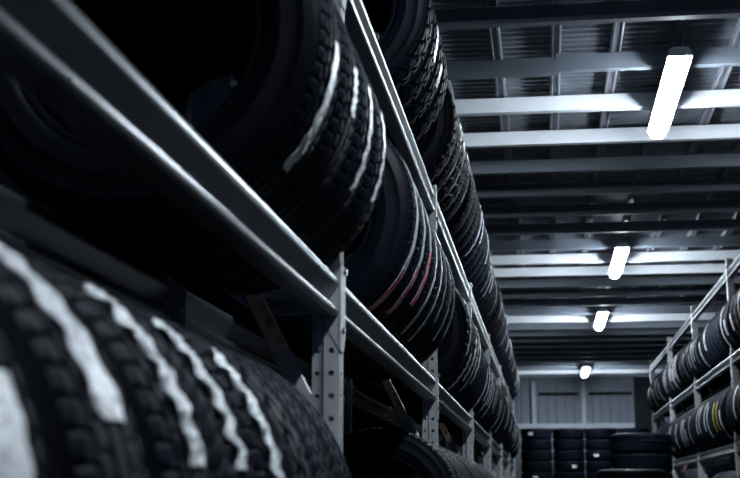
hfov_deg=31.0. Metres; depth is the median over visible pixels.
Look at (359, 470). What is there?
tyre
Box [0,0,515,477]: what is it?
storage rack
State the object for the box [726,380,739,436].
tyre
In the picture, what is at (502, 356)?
tyre
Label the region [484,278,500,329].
tyre
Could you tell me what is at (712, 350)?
tyre
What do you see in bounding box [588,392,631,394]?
trim
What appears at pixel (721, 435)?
tyre
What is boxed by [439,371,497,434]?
tyre
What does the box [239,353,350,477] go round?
tyre
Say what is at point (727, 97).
beam
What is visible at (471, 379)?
tyre
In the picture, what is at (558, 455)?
tyre
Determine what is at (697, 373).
tyre
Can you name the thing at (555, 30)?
beam
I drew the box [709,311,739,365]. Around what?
tyre
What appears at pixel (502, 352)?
tyre
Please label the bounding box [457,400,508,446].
tyre
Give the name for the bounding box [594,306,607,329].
ceiling lamp
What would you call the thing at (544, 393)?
trim
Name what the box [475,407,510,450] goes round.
tyre
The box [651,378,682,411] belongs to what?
tyre
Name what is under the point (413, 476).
tyre
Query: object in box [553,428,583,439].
tyre
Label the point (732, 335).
tyre
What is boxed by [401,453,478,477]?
tyre
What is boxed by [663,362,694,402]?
tyre
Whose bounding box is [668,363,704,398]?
tyre
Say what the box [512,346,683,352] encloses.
trim
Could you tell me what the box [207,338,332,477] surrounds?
tyre
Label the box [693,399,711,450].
tyre
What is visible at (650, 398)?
tyre
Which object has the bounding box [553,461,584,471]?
tyre
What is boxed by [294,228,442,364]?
tyre
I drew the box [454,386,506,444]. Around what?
tyre
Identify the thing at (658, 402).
tyre
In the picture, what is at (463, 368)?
tyre
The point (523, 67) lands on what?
trim
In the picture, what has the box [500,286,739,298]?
trim
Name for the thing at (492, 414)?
tyre
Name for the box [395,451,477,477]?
tyre
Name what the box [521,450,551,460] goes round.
tyre
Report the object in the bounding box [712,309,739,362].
tyre
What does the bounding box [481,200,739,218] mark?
beam
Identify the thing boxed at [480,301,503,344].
tyre
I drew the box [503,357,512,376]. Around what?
tyre
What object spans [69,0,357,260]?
tyre
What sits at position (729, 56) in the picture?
beam
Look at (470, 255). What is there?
tyre
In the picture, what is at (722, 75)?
trim
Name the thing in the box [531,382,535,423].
trim
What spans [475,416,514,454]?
tyre
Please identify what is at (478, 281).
tyre
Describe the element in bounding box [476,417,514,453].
tyre
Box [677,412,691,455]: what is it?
tyre
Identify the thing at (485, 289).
tyre
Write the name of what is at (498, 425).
tyre
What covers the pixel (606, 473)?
tyre
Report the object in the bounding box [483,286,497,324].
tyre
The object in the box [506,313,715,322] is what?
beam
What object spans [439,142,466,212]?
tyre
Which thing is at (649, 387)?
tyre
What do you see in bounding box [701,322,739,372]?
tyre
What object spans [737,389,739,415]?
tyre
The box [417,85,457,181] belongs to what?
tyre
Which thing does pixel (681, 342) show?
trim
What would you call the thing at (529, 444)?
tyre
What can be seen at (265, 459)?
tyre
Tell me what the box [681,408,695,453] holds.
tyre
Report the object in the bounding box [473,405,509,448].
tyre
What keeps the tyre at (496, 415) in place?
on the storage rack at (48, 47)
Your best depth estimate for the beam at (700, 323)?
18.89 m
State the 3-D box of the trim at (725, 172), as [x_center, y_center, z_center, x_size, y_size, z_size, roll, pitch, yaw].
[2.929,-0.247,11.674,0.060,0.054,31.400,-1,-11,7]
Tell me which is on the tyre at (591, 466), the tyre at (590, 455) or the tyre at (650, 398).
the tyre at (590, 455)
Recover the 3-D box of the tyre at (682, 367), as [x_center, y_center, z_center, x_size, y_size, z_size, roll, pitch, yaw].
[4.010,1.465,15.806,0.630,0.630,0.209,-1,-11,7]
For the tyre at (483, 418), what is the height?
0.630 m
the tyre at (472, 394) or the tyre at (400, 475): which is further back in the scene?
the tyre at (472, 394)
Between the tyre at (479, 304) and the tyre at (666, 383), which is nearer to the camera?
the tyre at (479, 304)
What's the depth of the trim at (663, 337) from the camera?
20.43 m
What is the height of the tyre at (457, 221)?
0.650 m
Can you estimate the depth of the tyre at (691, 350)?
14.69 m
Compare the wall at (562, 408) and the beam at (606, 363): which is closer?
the beam at (606, 363)
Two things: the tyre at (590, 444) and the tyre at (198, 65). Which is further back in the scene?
the tyre at (590, 444)
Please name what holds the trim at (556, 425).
attached to the wall at (562, 408)
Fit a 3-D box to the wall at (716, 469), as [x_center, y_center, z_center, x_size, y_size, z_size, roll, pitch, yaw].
[4.669,1.269,11.149,0.150,4.130,31.400,-1,-11,7]
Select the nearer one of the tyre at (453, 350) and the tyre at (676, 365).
the tyre at (453, 350)
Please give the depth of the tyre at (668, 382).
17.60 m
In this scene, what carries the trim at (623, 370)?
attached to the ceiling
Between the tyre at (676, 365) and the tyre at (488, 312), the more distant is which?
the tyre at (676, 365)
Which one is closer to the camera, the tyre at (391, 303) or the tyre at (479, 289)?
the tyre at (391, 303)
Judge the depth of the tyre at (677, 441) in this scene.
16.58 m
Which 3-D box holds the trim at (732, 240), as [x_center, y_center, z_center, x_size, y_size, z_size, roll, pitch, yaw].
[2.327,0.044,12.779,4.850,0.092,0.055,-1,-11,7]
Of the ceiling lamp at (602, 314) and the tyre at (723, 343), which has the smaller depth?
the tyre at (723, 343)
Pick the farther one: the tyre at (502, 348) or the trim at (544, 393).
the trim at (544, 393)
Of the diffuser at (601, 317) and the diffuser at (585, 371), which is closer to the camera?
the diffuser at (601, 317)
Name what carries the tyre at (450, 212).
on the storage rack at (48, 47)
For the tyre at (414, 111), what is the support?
on the storage rack at (48, 47)
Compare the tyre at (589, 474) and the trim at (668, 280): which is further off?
the tyre at (589, 474)
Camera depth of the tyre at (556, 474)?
25.28 m
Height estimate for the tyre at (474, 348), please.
0.650 m
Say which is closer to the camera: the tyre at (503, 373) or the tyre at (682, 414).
the tyre at (503, 373)
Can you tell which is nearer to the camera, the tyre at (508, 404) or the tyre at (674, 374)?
the tyre at (508, 404)
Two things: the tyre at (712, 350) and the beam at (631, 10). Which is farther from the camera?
the tyre at (712, 350)
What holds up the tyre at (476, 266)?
on the storage rack at (48, 47)
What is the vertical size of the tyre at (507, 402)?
0.650 m
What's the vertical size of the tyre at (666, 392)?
0.649 m
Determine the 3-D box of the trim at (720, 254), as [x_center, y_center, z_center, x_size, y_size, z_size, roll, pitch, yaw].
[2.430,0.192,13.548,4.850,0.092,0.055,-1,-11,7]
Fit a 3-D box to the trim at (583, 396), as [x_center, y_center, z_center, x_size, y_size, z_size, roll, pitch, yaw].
[4.311,3.296,26.895,0.080,0.850,0.070,-1,-11,7]
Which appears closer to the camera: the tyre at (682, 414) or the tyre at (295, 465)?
the tyre at (295, 465)
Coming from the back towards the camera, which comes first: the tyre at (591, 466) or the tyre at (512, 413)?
the tyre at (591, 466)
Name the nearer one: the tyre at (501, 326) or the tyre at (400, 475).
the tyre at (400, 475)
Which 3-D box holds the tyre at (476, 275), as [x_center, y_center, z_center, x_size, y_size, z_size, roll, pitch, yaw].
[0.432,0.049,8.520,0.654,0.650,0.209,-1,-11,7]
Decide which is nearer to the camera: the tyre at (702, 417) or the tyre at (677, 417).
the tyre at (702, 417)
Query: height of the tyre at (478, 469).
0.650 m
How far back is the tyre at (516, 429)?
15.12 m
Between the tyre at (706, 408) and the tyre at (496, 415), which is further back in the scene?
the tyre at (706, 408)
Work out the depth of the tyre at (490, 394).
8.82 m
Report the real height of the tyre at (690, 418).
0.650 m
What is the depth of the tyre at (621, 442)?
13.97 m
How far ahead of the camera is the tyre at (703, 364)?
14.20 m
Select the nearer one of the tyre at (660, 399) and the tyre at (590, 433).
the tyre at (660, 399)
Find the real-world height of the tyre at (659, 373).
0.650 m
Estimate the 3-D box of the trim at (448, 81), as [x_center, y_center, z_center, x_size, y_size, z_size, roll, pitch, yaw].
[0.972,-0.199,11.926,0.060,0.054,31.400,-1,-11,7]
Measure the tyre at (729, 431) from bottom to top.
0.650 m
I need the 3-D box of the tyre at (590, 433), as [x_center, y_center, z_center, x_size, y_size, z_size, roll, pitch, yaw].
[4.426,3.745,25.598,0.604,0.206,0.604,5,-12,-23]
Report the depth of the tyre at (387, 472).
6.51 m
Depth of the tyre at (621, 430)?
25.27 m
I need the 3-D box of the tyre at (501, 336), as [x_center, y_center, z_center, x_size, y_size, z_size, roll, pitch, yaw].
[0.912,0.745,12.129,0.650,0.650,0.208,-2,-11,8]
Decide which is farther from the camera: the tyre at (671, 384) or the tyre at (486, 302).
the tyre at (671, 384)
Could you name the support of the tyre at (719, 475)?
on the storage rack at (730, 453)
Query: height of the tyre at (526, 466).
0.206 m
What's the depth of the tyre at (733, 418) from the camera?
11.61 m
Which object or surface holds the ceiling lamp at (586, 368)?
hanging from the ceiling
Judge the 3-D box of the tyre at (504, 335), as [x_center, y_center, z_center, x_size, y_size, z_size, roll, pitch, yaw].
[0.945,0.789,12.361,0.654,0.650,0.209,-2,-11,9]
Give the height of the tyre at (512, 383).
0.624 m
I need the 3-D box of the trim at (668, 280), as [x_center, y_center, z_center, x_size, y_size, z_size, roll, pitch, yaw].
[2.635,0.489,15.087,4.850,0.092,0.055,-1,-11,7]
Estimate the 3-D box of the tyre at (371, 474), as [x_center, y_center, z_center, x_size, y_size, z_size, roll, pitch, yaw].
[0.147,1.225,6.092,0.650,0.650,0.206,-1,-11,7]
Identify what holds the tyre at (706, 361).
on the storage rack at (730, 453)
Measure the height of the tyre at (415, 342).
0.650 m
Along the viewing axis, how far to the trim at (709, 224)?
11.99 m
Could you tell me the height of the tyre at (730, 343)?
0.630 m
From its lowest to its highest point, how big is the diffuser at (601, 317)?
0.048 m
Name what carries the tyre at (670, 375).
on the storage rack at (730, 453)
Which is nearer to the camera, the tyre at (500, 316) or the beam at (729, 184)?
the beam at (729, 184)
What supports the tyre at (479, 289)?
on the storage rack at (48, 47)
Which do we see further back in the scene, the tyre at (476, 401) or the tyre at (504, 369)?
the tyre at (504, 369)
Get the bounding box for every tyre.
[0,0,340,238]
[0,243,146,477]
[0,334,43,477]
[2,244,211,477]
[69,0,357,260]
[69,275,253,477]
[115,2,372,278]
[126,301,285,477]
[148,39,385,294]
[170,321,311,477]
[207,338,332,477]
[209,135,418,335]
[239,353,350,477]
[251,179,425,343]
[285,198,431,351]
[287,218,437,358]
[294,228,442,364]
[306,219,446,370]
[343,228,451,375]
[343,239,454,380]
[343,427,456,477]
[352,287,471,400]
[352,437,461,477]
[358,443,463,477]
[362,0,442,138]
[365,446,466,477]
[367,12,446,152]
[372,317,472,403]
[372,445,468,477]
[377,316,476,406]
[378,0,432,91]
[378,448,471,477]
[383,0,438,121]
[384,323,478,409]
[384,447,475,477]
[390,325,480,411]
[393,356,481,415]
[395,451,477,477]
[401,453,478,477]
[406,455,480,477]
[408,346,483,418]
[409,345,485,420]
[410,352,487,422]
[411,453,482,477]
[415,354,489,425]
[416,139,474,237]
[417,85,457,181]
[420,136,469,222]
[421,361,491,427]
[421,363,492,429]
[431,116,461,190]
[437,129,464,203]
[438,365,494,430]
[438,372,496,433]
[438,385,498,436]
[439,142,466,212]
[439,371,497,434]
[441,383,500,438]
[442,381,499,437]
[452,182,476,245]
[452,390,502,442]
[453,220,484,281]
[453,385,501,440]
[454,225,486,287]
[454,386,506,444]
[455,191,478,253]
[455,392,504,443]
[455,397,507,445]
[457,228,488,290]
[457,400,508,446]
[458,199,481,260]
[460,206,483,267]
[461,402,508,447]
[462,404,510,449]
[462,456,485,477]
[472,247,489,291]
[472,261,490,299]
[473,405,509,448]
[474,409,511,451]
[474,412,512,452]
[475,258,491,303]
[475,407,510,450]
[475,411,513,453]
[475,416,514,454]
[476,266,492,308]
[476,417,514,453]
[476,429,516,456]
[478,273,493,312]
[478,413,515,454]
[479,293,501,338]
[480,277,495,317]
[480,297,502,341]
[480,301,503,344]
[480,422,517,457]
[481,305,504,347]
[482,280,496,320]
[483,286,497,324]
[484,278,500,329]
[487,332,506,358]
[490,330,507,364]
[490,335,508,367]
[491,313,504,345]
[491,334,508,369]
[492,314,505,348]
[492,338,509,370]
[493,313,506,351]
[493,343,510,372]
[495,334,506,357]
[495,347,511,375]
[501,341,511,370]
[502,345,512,374]
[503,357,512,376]
[504,355,513,378]
[504,361,514,380]
[509,367,516,388]
[520,428,551,439]
[521,439,551,450]
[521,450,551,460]
[521,461,552,471]
[521,472,552,477]
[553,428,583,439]
[553,439,584,449]
[553,450,584,460]
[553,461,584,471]
[554,472,585,477]
[585,428,615,439]
[585,439,610,449]
[585,450,614,460]
[586,461,611,471]
[586,472,596,477]
[596,469,666,477]
[610,433,671,452]
[611,453,672,472]
[618,428,649,433]
[647,385,669,416]
[648,387,678,415]
[649,384,681,414]
[650,380,680,412]
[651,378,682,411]
[653,374,686,410]
[654,373,685,409]
[655,372,689,408]
[656,371,688,407]
[658,370,694,406]
[659,368,693,405]
[662,367,694,403]
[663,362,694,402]
[665,361,694,401]
[666,360,705,399]
[667,417,679,458]
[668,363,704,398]
[668,418,680,457]
[669,357,708,397]
[669,416,683,457]
[671,352,709,395]
[671,414,684,456]
[673,351,708,394]
[673,413,686,456]
[674,344,716,393]
[675,411,689,455]
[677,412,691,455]
[679,348,719,390]
[679,410,693,454]
[681,346,724,388]
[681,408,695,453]
[683,343,725,387]
[683,407,696,453]
[685,408,696,450]
[686,338,728,384]
[688,336,730,382]
[688,404,704,451]
[690,334,731,381]
[691,400,707,450]
[692,332,730,379]
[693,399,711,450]
[695,326,739,377]
[696,397,713,448]
[698,396,716,448]
[699,324,739,374]
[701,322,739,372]
[701,394,718,447]
[704,320,739,370]
[704,393,722,446]
[706,391,725,445]
[707,313,739,368]
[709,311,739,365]
[709,388,728,444]
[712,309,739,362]
[712,387,732,444]
[715,305,732,353]
[715,385,733,442]
[715,469,731,477]
[718,385,734,440]
[720,299,739,350]
[723,293,739,347]
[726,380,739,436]
[729,288,739,337]
[729,381,739,431]
[733,289,739,328]
[733,384,739,425]
[737,292,739,317]
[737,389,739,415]
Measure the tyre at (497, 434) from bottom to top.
0.650 m
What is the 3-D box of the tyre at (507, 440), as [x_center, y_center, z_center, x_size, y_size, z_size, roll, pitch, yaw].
[1.192,1.939,14.074,0.650,0.650,0.210,-1,-11,6]
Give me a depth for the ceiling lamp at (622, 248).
12.84 m
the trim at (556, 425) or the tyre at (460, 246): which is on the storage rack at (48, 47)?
the tyre at (460, 246)
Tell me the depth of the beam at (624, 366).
25.03 m
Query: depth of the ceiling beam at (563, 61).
7.42 m
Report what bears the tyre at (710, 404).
on the storage rack at (730, 453)
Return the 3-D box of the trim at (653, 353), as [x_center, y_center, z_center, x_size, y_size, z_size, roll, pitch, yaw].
[3.662,1.972,22.778,4.850,0.092,0.055,-1,-11,7]
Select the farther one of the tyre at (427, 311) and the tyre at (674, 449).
the tyre at (674, 449)
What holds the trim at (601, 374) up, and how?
attached to the ceiling
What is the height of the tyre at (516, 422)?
0.650 m
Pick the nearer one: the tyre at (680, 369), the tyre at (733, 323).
the tyre at (733, 323)
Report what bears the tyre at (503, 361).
on the storage rack at (48, 47)
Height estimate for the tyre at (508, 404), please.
0.650 m
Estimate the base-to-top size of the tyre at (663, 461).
0.206 m
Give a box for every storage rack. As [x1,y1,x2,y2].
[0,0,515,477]
[650,254,739,477]
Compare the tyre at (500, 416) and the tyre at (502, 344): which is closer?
the tyre at (500, 416)
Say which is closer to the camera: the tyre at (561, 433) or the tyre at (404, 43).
the tyre at (404, 43)
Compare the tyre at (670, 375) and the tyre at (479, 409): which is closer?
the tyre at (479, 409)
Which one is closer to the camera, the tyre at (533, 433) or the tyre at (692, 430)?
the tyre at (692, 430)
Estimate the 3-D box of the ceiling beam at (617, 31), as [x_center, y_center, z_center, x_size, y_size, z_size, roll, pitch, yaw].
[1.950,-0.223,11.800,0.060,0.054,31.400,-1,-11,7]
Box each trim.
[230,57,558,88]
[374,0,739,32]
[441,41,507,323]
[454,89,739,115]
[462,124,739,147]
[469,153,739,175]
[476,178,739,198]
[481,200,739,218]
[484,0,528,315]
[485,219,739,235]
[489,235,739,251]
[490,250,739,264]
[493,263,739,277]
[497,275,739,288]
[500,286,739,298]
[502,296,727,307]
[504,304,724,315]
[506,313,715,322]
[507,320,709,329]
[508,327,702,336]
[509,334,691,342]
[511,340,691,347]
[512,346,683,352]
[513,351,678,357]
[514,356,674,362]
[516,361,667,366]
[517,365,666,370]
[517,423,634,428]
[518,369,662,373]
[519,373,658,377]
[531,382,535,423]
[538,392,577,395]
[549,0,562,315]
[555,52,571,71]
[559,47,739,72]
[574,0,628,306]
[581,381,585,422]
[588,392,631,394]
[599,19,689,306]
[624,18,739,305]
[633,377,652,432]
[645,139,739,313]
[678,212,739,304]
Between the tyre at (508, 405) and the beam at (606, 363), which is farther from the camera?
the beam at (606, 363)
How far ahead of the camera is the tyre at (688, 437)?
15.39 m
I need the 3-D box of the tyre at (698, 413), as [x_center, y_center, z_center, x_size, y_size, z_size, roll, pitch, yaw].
[3.818,1.969,14.228,0.654,0.650,0.206,-1,-11,7]
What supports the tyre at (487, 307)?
on the storage rack at (48, 47)
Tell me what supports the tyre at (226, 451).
on the storage rack at (48, 47)
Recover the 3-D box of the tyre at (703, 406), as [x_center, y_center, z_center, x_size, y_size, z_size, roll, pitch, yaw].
[3.787,1.924,13.994,0.654,0.650,0.207,-1,-11,7]
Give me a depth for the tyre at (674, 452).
17.62 m
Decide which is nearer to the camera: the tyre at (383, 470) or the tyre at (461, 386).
the tyre at (383, 470)
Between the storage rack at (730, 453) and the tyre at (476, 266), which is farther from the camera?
the storage rack at (730, 453)
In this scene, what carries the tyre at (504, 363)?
on the storage rack at (48, 47)
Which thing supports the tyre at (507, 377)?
on the storage rack at (48, 47)
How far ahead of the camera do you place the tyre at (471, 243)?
7.49 m
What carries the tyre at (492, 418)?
on the storage rack at (48, 47)
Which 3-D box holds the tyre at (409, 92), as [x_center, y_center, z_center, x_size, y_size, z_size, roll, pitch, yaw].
[-0.089,-0.703,4.621,0.654,0.650,0.206,-1,-11,7]
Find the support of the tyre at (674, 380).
on the storage rack at (730, 453)
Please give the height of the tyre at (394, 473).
0.650 m
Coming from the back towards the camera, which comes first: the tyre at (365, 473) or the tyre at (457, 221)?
the tyre at (457, 221)
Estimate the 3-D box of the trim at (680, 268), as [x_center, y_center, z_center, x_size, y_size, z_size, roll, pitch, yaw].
[2.533,0.341,14.318,4.850,0.092,0.055,-1,-11,7]
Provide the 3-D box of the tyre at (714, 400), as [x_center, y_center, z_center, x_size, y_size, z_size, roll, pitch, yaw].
[3.664,1.744,13.059,0.650,0.650,0.208,-1,-11,7]
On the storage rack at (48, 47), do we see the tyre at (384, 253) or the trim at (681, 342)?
the tyre at (384, 253)
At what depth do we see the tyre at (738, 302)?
11.08 m
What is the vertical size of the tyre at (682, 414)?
0.650 m
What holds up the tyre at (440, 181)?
on the storage rack at (48, 47)
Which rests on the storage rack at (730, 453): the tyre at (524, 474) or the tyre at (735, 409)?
the tyre at (735, 409)
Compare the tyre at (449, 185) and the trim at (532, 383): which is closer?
the tyre at (449, 185)
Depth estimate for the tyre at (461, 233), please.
7.03 m
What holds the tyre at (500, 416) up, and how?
on the storage rack at (48, 47)
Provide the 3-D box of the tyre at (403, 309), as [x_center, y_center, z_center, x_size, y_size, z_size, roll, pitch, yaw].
[-0.136,0.020,4.119,0.653,0.650,0.206,-1,-11,7]
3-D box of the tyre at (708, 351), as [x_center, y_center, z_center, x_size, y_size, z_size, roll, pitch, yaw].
[3.693,1.010,13.447,0.634,0.630,0.206,-1,-11,7]
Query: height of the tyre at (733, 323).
0.630 m
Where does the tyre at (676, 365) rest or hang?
on the storage rack at (730, 453)
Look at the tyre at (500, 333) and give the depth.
11.80 m
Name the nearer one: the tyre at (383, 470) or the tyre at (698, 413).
the tyre at (383, 470)
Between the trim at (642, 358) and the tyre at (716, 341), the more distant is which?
the trim at (642, 358)
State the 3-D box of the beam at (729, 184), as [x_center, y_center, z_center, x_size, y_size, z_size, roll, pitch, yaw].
[2.019,-0.401,10.472,4.850,0.092,0.055,-1,-11,7]
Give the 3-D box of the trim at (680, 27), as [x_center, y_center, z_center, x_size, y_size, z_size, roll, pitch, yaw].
[2.277,-0.231,11.758,0.060,0.054,31.400,-1,-11,7]
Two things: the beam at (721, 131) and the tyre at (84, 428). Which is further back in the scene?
the beam at (721, 131)
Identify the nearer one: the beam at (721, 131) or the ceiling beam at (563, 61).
the ceiling beam at (563, 61)
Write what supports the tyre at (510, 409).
on the storage rack at (48, 47)
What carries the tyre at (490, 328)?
on the storage rack at (48, 47)
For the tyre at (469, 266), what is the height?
0.650 m
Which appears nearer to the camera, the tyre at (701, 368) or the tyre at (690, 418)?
the tyre at (701, 368)
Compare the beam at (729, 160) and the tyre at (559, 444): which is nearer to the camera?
the beam at (729, 160)
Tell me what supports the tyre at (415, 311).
on the storage rack at (48, 47)
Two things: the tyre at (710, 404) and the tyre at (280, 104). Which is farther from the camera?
the tyre at (710, 404)
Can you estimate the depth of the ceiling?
8.88 m
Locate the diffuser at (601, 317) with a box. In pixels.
[595,313,606,329]
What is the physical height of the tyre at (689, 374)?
0.631 m
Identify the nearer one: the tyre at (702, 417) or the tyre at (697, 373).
the tyre at (702, 417)
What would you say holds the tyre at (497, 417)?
on the storage rack at (48, 47)
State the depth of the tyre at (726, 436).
12.57 m
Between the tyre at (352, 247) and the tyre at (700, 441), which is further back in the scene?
the tyre at (700, 441)
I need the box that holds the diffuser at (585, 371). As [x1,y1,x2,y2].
[582,368,588,376]
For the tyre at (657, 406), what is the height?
0.650 m
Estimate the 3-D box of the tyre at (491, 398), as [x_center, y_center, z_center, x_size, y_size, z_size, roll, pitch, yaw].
[0.536,1.000,9.143,0.634,0.630,0.208,-2,-11,8]
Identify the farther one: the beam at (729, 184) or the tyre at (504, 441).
the tyre at (504, 441)
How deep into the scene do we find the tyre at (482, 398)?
8.34 m
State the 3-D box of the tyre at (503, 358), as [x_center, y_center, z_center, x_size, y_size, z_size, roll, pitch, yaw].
[1.110,1.045,13.607,0.624,0.624,0.209,-1,-11,6]
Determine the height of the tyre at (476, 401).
0.630 m
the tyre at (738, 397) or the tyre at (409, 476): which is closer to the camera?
the tyre at (409, 476)
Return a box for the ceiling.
[378,0,739,323]
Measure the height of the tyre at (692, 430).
0.650 m
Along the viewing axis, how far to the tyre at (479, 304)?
9.44 m
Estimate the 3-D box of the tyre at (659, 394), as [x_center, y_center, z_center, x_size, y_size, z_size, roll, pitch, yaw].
[4.467,2.114,19.229,0.650,0.650,0.211,-1,-11,6]
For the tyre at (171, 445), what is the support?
on the storage rack at (48, 47)
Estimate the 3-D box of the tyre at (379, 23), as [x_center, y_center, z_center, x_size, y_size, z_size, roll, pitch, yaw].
[-0.035,-0.622,5.039,0.650,0.650,0.206,-1,-11,7]
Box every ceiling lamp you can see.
[581,363,589,376]
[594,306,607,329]
[608,241,629,277]
[647,47,692,138]
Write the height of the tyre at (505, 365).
0.624 m
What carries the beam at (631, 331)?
attached to the ceiling
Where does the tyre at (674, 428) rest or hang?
on the storage rack at (730, 453)
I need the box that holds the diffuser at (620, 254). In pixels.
[610,248,627,277]
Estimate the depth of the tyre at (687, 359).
15.16 m
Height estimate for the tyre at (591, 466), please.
0.206 m
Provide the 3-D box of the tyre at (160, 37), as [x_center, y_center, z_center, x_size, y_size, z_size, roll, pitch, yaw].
[-0.320,-0.247,2.734,0.654,0.650,0.216,-1,-11,7]
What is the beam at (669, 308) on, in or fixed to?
attached to the ceiling
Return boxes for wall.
[0,74,459,445]
[479,376,704,477]
[702,375,739,477]
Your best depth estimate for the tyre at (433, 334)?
4.85 m
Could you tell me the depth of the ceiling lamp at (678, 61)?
7.50 m
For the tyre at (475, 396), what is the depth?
7.79 m
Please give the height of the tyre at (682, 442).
0.649 m
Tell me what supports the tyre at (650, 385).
on the storage rack at (730, 453)
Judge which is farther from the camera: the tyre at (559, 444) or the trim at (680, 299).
the tyre at (559, 444)
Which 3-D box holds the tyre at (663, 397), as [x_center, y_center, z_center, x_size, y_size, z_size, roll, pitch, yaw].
[4.434,2.069,18.997,0.654,0.650,0.210,-1,-11,8]
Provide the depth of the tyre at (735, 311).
11.28 m
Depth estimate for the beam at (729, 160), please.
9.70 m
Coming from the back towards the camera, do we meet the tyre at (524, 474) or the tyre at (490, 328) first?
the tyre at (524, 474)
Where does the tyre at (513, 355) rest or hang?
on the storage rack at (48, 47)
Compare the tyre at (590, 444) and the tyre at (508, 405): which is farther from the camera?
the tyre at (590, 444)
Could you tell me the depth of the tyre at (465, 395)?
7.31 m
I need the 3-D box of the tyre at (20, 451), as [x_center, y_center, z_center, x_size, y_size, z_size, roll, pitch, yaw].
[-0.547,0.222,0.888,0.652,0.650,0.206,-1,-11,7]

